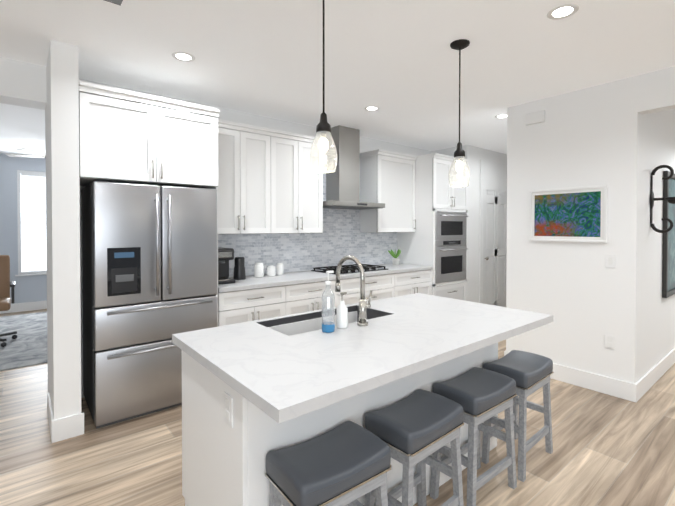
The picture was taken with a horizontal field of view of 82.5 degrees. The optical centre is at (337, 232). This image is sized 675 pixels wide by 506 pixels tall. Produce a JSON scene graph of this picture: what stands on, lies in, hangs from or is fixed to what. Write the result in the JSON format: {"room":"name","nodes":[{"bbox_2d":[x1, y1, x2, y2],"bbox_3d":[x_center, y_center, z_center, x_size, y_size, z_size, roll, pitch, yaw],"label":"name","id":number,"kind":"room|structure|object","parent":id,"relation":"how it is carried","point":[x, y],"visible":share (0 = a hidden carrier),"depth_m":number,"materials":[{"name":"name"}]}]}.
{"room":"kitchen","nodes":[
{"label":"kitchen","id":0,"kind":"room"},
{"bbox_2d":[0,153,46,303],"bbox_3d":[-6.372,0.019,5.960,6.000,2.700,0.120,-1,1,-39],"label":"wall","id":1,"kind":"structure","parent":0,"point":[32,288],"depth_m":6.58,"materials":[{"name":"grey paint"}]},
{"bbox_2d":[0,300,46,313],"bbox_3d":[-6.368,1.295,5.892,5.900,0.150,0.015,-1,1,-39],"label":"baseboard","id":2,"kind":"structure","parent":1,"relation":"attached to","point":[38,305],"depth_m":6.68,"materials":[{"name":"white wood"}]},
{"bbox_2d":[15,170,46,275],"bbox_3d":[-5.152,-0.171,6.930,1.020,1.825,0.145,-1,1,-39],"label":"window","id":3,"kind":"structure","parent":1,"relation":"in","point":[31,211],"depth_m":6.77,"materials":[{"name":"white glass"}]},
{"bbox_2d":[0,57,46,109],"bbox_3d":[-4.007,-1.137,1.727,4.300,0.280,0.240,-1,1,-39],"label":"wall","id":4,"kind":"structure","parent":0,"point":[22,84],"depth_m":2.92,"materials":[{"name":"white paint"}]},
{"bbox_2d":[46,40,80,419],"bbox_3d":[-2.070,0.058,2.894,0.155,2.700,0.680,-1,1,-39],"label":"wall","id":5,"kind":"structure","parent":0,"point":[63,225],"depth_m":2.63,"materials":[{"name":"white paint"}]},
{"bbox_2d":[47,393,59,442],"bbox_3d":[-2.085,1.335,2.810,0.035,0.150,0.575,-1,1,-39],"label":"baseboard","id":6,"kind":"structure","parent":5,"relation":"attached to","point":[54,425],"depth_m":2.60,"materials":[{"name":"white wood"}]},
{"bbox_2d":[45,79,431,397],"bbox_3d":[0.475,0.025,5.503,7.400,2.700,0.120,-1,1,-39],"label":"wall","id":7,"kind":"structure","parent":0,"point":[368,144],"depth_m":4.26,"materials":[{"name":"white paint"}]},
{"bbox_2d":[218,123,277,233],"bbox_3d":[-1.042,-0.515,3.939,0.744,1.050,0.340,-1,1,-39],"label":"upper cabinet","id":8,"kind":"object","parent":7,"relation":"attached to","point":[270,181],"depth_m":3.85,"materials":[{"name":"white wood"}]},
{"bbox_2d":[278,131,322,233],"bbox_3d":[-0.562,-0.521,4.333,0.744,1.050,0.340,-1,1,-39],"label":"upper cabinet","id":9,"kind":"object","parent":7,"relation":"attached to","point":[300,189],"depth_m":4.22,"materials":[{"name":"white wood"}]},
{"bbox_2d":[218,153,396,276],"bbox_3d":[-0.274,-0.306,4.800,3.025,1.540,0.008,-1,1,-39],"label":"backsplash","id":10,"kind":"structure","parent":7,"relation":"attached to","point":[338,239],"depth_m":4.86,"materials":[{"name":"tile"}]},
{"bbox_2d":[323,125,384,209],"bbox_3d":[0.124,-0.810,4.794,0.850,1.003,0.493,-1,1,-39],"label":"range hood","id":11,"kind":"object","parent":7,"relation":"attached to","point":[343,186],"visible":0.83,"depth_m":4.78,"materials":[{"name":"silver metal"}]},
{"bbox_2d":[360,151,415,232],"bbox_3d":[0.711,-0.534,5.379,0.758,1.050,0.340,-1,1,-39],"label":"upper cabinet","id":12,"kind":"object","parent":7,"relation":"attached to","point":[388,178],"depth_m":5.20,"materials":[{"name":"white wood"}]},
{"bbox_2d":[0,309,674,505],"bbox_3d":[0.053,1.449,3.672,13.000,0.100,13.600,-1,1,-39],"label":"floor","id":13,"kind":"structure","parent":0,"point":[609,450],"depth_m":2.44,"materials":[{"name":"brown wood"}]},
{"bbox_2d":[0,312,47,370],"bbox_3d":[-4.877,1.380,4.669,3.850,0.012,3.100,-1,1,-39],"label":"rug","id":14,"kind":"object","parent":13,"relation":"on","point":[27,346],"depth_m":4.85,"materials":[{"name":"grey carpet"}]},
{"bbox_2d":[0,255,17,346],"bbox_3d":[-4.323,0.833,4.700,0.630,1.079,0.614,-1,1,-39],"label":"desk chair","id":15,"kind":"object","parent":14,"relation":"on","point":[6,300],"visible":1,"depth_m":4.94,"materials":[{"name":"brown leather"}]},
{"bbox_2d":[79,81,219,322],"bbox_3d":[-1.613,0.171,3.257,1.005,2.465,0.694,-1,1,-39],"label":"tall cabinet","id":16,"kind":"object","parent":13,"relation":"on","point":[128,137],"visible":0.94,"depth_m":2.97,"materials":[{"name":"white wood"}]},
{"bbox_2d":[82,181,217,428],"bbox_3d":[-1.567,0.516,3.245,0.900,1.775,0.746,-1,1,-39],"label":"fridge","id":17,"kind":"object","parent":13,"relation":"on","point":[149,261],"visible":0.94,"depth_m":2.94,"materials":[{"name":"grey metal"}]},
{"bbox_2d":[218,287,293,326],"bbox_3d":[-0.950,0.956,3.845,0.744,0.880,0.628,-1,1,-39],"label":"base cabinet","id":18,"kind":"object","parent":13,"relation":"on","point":[251,298],"depth_m":3.58,"materials":[{"name":"white wood"}]},
{"bbox_2d":[218,263,432,294],"bbox_3d":[-0.067,0.487,4.554,3.021,0.040,0.643,-1,1,-39],"label":"countertop","id":19,"kind":"structure","parent":18,"relation":"on","point":[251,283],"depth_m":4.07,"materials":[{"name":"white stone"}]},
{"bbox_2d":[218,247,235,284],"bbox_3d":[-1.137,0.312,3.688,0.220,0.330,0.282,-1,1,-39],"label":"coffee maker","id":20,"kind":"object","parent":19,"relation":"on","point":[225,255],"visible":0.54,"depth_m":3.62,"materials":[{"name":"black plastic"}]},
{"bbox_2d":[233,257,245,279],"bbox_3d":[-1.001,0.362,3.932,0.124,0.225,0.122,-1,1,-39],"label":"grinder","id":21,"kind":"object","parent":19,"relation":"on","point":[239,269],"visible":0.98,"depth_m":3.89,"materials":[{"name":"black plastic"}]},
{"bbox_2d":[254,262,263,276],"bbox_3d":[-0.841,0.394,4.116,0.100,0.156,0.100,-1,1,-39],"label":"jar","id":22,"kind":"object","parent":19,"relation":"on","point":[258,269],"visible":1,"depth_m":4.08,"materials":[{"name":"white ceramic"}]},
{"bbox_2d":[267,265,275,275],"bbox_3d":[-0.720,0.414,4.189,0.090,0.114,0.090,-1,1,-39],"label":"jar","id":23,"kind":"object","parent":19,"relation":"on","point":[271,270],"visible":1,"depth_m":4.15,"materials":[{"name":"white ceramic"}]},
{"bbox_2d":[276,263,282,274],"bbox_3d":[-0.645,0.402,4.303,0.080,0.135,0.080,-1,1,-39],"label":"jar","id":24,"kind":"object","parent":19,"relation":"on","point":[279,268],"visible":1,"depth_m":4.27,"materials":[{"name":"white ceramic"}]},
{"bbox_2d":[310,264,389,274],"bbox_3d":[0.161,0.444,4.764,0.850,0.042,0.492,-1,1,-39],"label":"cooktop","id":25,"kind":"object","parent":19,"relation":"in","point":[345,269],"depth_m":4.69,"materials":[{"name":"black metal"}]},
{"bbox_2d":[388,249,400,264],"bbox_3d":[0.824,0.342,5.428,0.192,0.227,0.182,-1,1,-39],"label":"plant","id":26,"kind":"object","parent":19,"relation":"on","point":[395,260],"visible":1,"depth_m":5.40,"materials":[{"name":"green plant"}]},
{"bbox_2d":[294,279,341,313],"bbox_3d":[-0.469,0.951,4.239,0.744,0.880,0.628,-1,1,-39],"label":"base cabinet","id":27,"kind":"object","parent":13,"relation":"on","point":[307,296],"depth_m":3.99,"materials":[{"name":"white wood"}]},
{"bbox_2d":[265,421,390,505],"bbox_3d":[-0.032,1.117,1.463,0.442,0.620,0.272,-1,1,-37],"label":"stool","id":28,"kind":"object","parent":13,"relation":"on","point":[346,463],"visible":0.98,"depth_m":1.40,"materials":[{"name":"grey leather"}]},
{"bbox_2d":[182,309,497,505],"bbox_3d":[0.128,0.977,2.246,1.825,0.880,0.723,-1,1,-39],"label":"kitchen island","id":29,"kind":"object","parent":13,"relation":"on","point":[226,440],"depth_m":1.67,"materials":[{"name":"wood"}]},
{"bbox_2d":[172,321,383,424],"bbox_3d":[-0.321,0.557,1.646,0.444,0.106,1.020,-1,1,-39],"label":"island countertop","id":30,"kind":"structure","parent":29,"relation":"on","point":[286,378],"depth_m":1.45,"materials":[{"name":"white stone"}]},
{"bbox_2d":[260,305,491,384],"bbox_3d":[0.133,0.553,2.019,0.760,0.106,1.020,-1,1,-39],"label":"island countertop","id":31,"kind":"structure","parent":29,"relation":"on","point":[393,344],"depth_m":1.79,"materials":[{"name":"white stone"}]},
{"bbox_2d":[322,270,334,332],"bbox_3d":[-0.047,0.346,1.952,0.068,0.306,0.066,-1,1,-39],"label":"soap bottle","id":32,"kind":"object","parent":31,"relation":"on","point":[328,327],"visible":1,"depth_m":1.93,"materials":[{"name":"blue"}]},
{"bbox_2d":[336,292,347,328],"bbox_3d":[0.024,0.406,2.024,0.060,0.185,0.058,-1,1,-39],"label":"soap bottle","id":33,"kind":"object","parent":31,"relation":"on","point":[341,315],"visible":1,"depth_m":2.00,"materials":[{"name":"white plastic"}]},
{"bbox_2d":[335,255,371,325],"bbox_3d":[0.089,0.311,2.164,0.101,0.371,0.256,-1,1,-39],"label":"faucet","id":34,"kind":"object","parent":31,"relation":"on","point":[363,307],"visible":1,"depth_m":2.07,"materials":[{"name":"silver metal"}]},
{"bbox_2d":[356,293,552,344],"bbox_3d":[0.632,0.547,2.429,0.889,0.106,1.020,-1,1,-39],"label":"island countertop","id":35,"kind":"structure","parent":29,"relation":"on","point":[500,323],"depth_m":2.33,"materials":[{"name":"white stone"}]},
{"bbox_2d":[342,275,397,304],"bbox_3d":[0.164,0.945,4.760,1.020,0.880,0.628,-1,1,-39],"label":"base cabinet","id":36,"kind":"object","parent":13,"relation":"on","point":[381,286],"depth_m":4.56,"materials":[{"name":"white wood"}]},
{"bbox_2d":[364,389,463,505],"bbox_3d":[0.358,1.113,1.784,0.442,0.620,0.272,-1,1,-41],"label":"stool","id":37,"kind":"object","parent":13,"relation":"on","point":[419,427],"visible":0.92,"depth_m":1.73,"materials":[{"name":"grey leather"}]},
{"bbox_2d":[398,271,431,295],"bbox_3d":[0.803,0.938,5.285,0.758,0.880,0.628,-1,1,-39],"label":"base cabinet","id":38,"kind":"object","parent":13,"relation":"on","point":[410,282],"depth_m":5.04,"materials":[{"name":"white wood"}]},
{"bbox_2d":[398,153,469,300],"bbox_3d":[1.453,0.140,5.748,0.842,2.465,0.721,-1,1,-39],"label":"tall cabinet","id":39,"kind":"object","parent":13,"relation":"on","point":[437,239],"visible":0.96,"depth_m":5.44,"materials":[{"name":"white wood"}]},
{"bbox_2d":[430,367,516,505],"bbox_3d":[0.749,1.109,2.104,0.442,0.620,0.272,-1,1,-38],"label":"stool","id":40,"kind":"object","parent":13,"relation":"on","point":[480,396],"visible":0.96,"depth_m":2.04,"materials":[{"name":"grey wood"}]},
{"bbox_2d":[481,350,553,481],"bbox_3d":[1.139,1.105,2.425,0.442,0.620,0.272,-1,1,-41],"label":"stool","id":41,"kind":"object","parent":13,"relation":"on","point":[529,373],"visible":0.9,"depth_m":2.35,"materials":[{"name":"grey leather"}]},
{"bbox_2d":[0,0,674,154],"bbox_3d":[0.053,-1.351,3.636,13.000,0.100,13.600,-1,1,-39],"label":"ceiling","id":42,"kind":"structure","parent":0,"point":[396,62],"depth_m":2.79,"materials":[{"name":"white paint"}]},
{"bbox_2d":[5,148,45,157],"bbox_3d":[-4.150,-1.132,5.656,1.132,0.390,1.113,-1,1,-39],"label":"ceiling fan","id":43,"kind":"object","parent":42,"relation":"hanging from","point":[38,154],"visible":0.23,"depth_m":5.45,"materials":[{"name":"white metal"}]},
{"bbox_2d":[104,0,122,5],"bbox_3d":[-1.260,-1.274,2.054,0.200,0.011,0.100,-1,1,-39],"label":"ceiling vent","id":44,"kind":"object","parent":42,"relation":"in","point":[118,2],"visible":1,"depth_m":2.11,"materials":[{"name":"grey"}]},
{"bbox_2d":[172,52,194,61],"bbox_3d":[-1.129,-1.289,2.822,0.164,0.004,0.164,-1,1,-39],"label":"recessed light","id":45,"kind":"object","parent":42,"relation":"in","point":[184,56],"visible":1,"depth_m":2.81,"materials":[{"name":"white"}]},
{"bbox_2d":[310,0,337,172],"bbox_3d":[-0.070,-0.796,1.950,0.142,0.968,0.142,-1,1,-39],"label":"pendant light","id":46,"kind":"object","parent":42,"relation":"hanging from","point":[323,128],"visible":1,"depth_m":1.93,"materials":[{"name":"clear glass"}]},
{"bbox_2d":[364,106,379,110],"bbox_3d":[0.363,-1.304,4.047,0.164,0.004,0.164,-1,1,-39],"label":"recessed light","id":47,"kind":"object","parent":42,"relation":"in","point":[370,108],"visible":1,"depth_m":4.04,"materials":[{"name":"white"}]},
{"bbox_2d":[449,39,469,186],"bbox_3d":[0.834,-0.804,2.629,0.142,0.968,0.142,-1,1,-39],"label":"pendant light","id":48,"kind":"object","parent":42,"relation":"hanging from","point":[459,45],"visible":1,"depth_m":2.60,"materials":[{"name":"clear glass"}]},
{"bbox_2d":[495,114,506,118],"bbox_3d":[1.854,-1.308,4.328,0.164,0.004,0.164,-1,1,-39],"label":"recessed light","id":49,"kind":"object","parent":42,"relation":"in","point":[501,116],"visible":0.96,"depth_m":4.33,"materials":[{"name":"white"}]},
{"bbox_2d":[547,4,578,19],"bbox_3d":[1.308,-1.281,2.236,0.164,0.004,0.164,-1,1,-39],"label":"recessed light","id":50,"kind":"object","parent":42,"relation":"in","point":[561,12],"visible":1,"depth_m":2.23,"materials":[{"name":"white"}]},
{"bbox_2d":[432,145,506,302],"bbox_3d":[2.661,0.009,6.807,2.365,2.700,0.640,-1,1,-39],"label":"wall","id":51,"kind":"structure","parent":0,"point":[474,155],"depth_m":5.95,"materials":[{"name":"white paint"}]},
{"bbox_2d":[479,159,506,306],"bbox_3d":[2.621,0.105,6.310,0.960,2.520,0.078,-1,1,-39],"label":"pantry door","id":52,"kind":"structure","parent":51,"relation":"in","point":[493,238],"depth_m":6.27,"materials":[{"name":"white wood"}]},
{"bbox_2d":[506,75,674,383],"bbox_3d":[3.525,0.035,4.760,3.630,2.700,1.100,-1,1,-39],"label":"wall","id":53,"kind":"structure","parent":0,"point":[615,141],"depth_m":3.51,"materials":[{"name":"white paint"}]},
{"bbox_2d":[525,110,544,124],"bbox_3d":[1.943,-1.128,3.782,0.033,0.110,0.180,-1,1,-39],"label":"door chime","id":54,"kind":"object","parent":53,"relation":"attached to","point":[534,117],"visible":0.98,"depth_m":3.76,"materials":[{"name":"white plastic"}]},
{"bbox_2d":[529,185,607,242],"bbox_3d":[2.122,-0.165,3.579,0.030,0.500,0.660,-1,1,-39],"label":"framed picture","id":55,"kind":"object","parent":53,"relation":"attached to","point":[576,214],"visible":1,"depth_m":3.55,"materials":[{"name":"paper"},{"name":"painted wood"}]},
{"bbox_2d":[506,351,631,400],"bbox_3d":[2.114,1.324,3.623,0.015,0.150,1.080,-1,1,-39],"label":"baseboard","id":56,"kind":"structure","parent":53,"relation":"attached to","point":[599,383],"depth_m":3.42,"materials":[{"name":"white wood"}]},
{"bbox_2d":[605,335,614,349],"bbox_3d":[2.354,0.946,3.328,0.009,0.115,0.075,-1,1,-39],"label":"electrical outlet plate","id":57,"kind":"object","parent":53,"relation":"attached to","point":[609,342],"visible":1,"depth_m":3.32,"materials":[{"name":"white plastic"}]},
{"bbox_2d":[605,254,615,267],"bbox_3d":[2.354,0.245,3.318,0.010,0.115,0.075,-1,1,-39],"label":"switch plate","id":58,"kind":"object","parent":53,"relation":"attached to","point":[610,261],"visible":1,"depth_m":3.32,"materials":[{"name":"white plastic"}]},
{"bbox_2d":[632,348,674,401],"bbox_3d":[3.873,1.315,4.341,3.645,0.150,0.015,-1,1,-39],"label":"baseboard","id":59,"kind":"structure","parent":53,"relation":"attached to","point":[652,376],"depth_m":3.51,"materials":[{"name":"white wood"}]},
{"bbox_2d":[650,165,674,232],"bbox_3d":[2.887,-0.298,3.382,0.119,0.602,0.218,-1,1,-39],"label":"sconce","id":60,"kind":"object","parent":53,"relation":"attached to","point":[671,200],"visible":1,"depth_m":3.41,"materials":[{"name":"grey metal"}]},
{"bbox_2d":[662,171,674,297],"bbox_3d":[3.527,0.014,4.025,0.880,1.240,0.035,-1,1,-39],"label":"framed picture","id":61,"kind":"object","parent":53,"relation":"attached to","point":[668,271],"visible":0.96,"depth_m":3.85,"materials":[{"name":"grey metal"}]},
{"bbox_2d":[638,66,674,114],"bbox_3d":[4.074,-1.121,1.313,0.120,0.300,4.900,-1,1,-39],"label":"wall","id":62,"kind":"structure","parent":0,"point":[656,91],"depth_m":3.08,"materials":[{"name":"white paint"}]}
]}

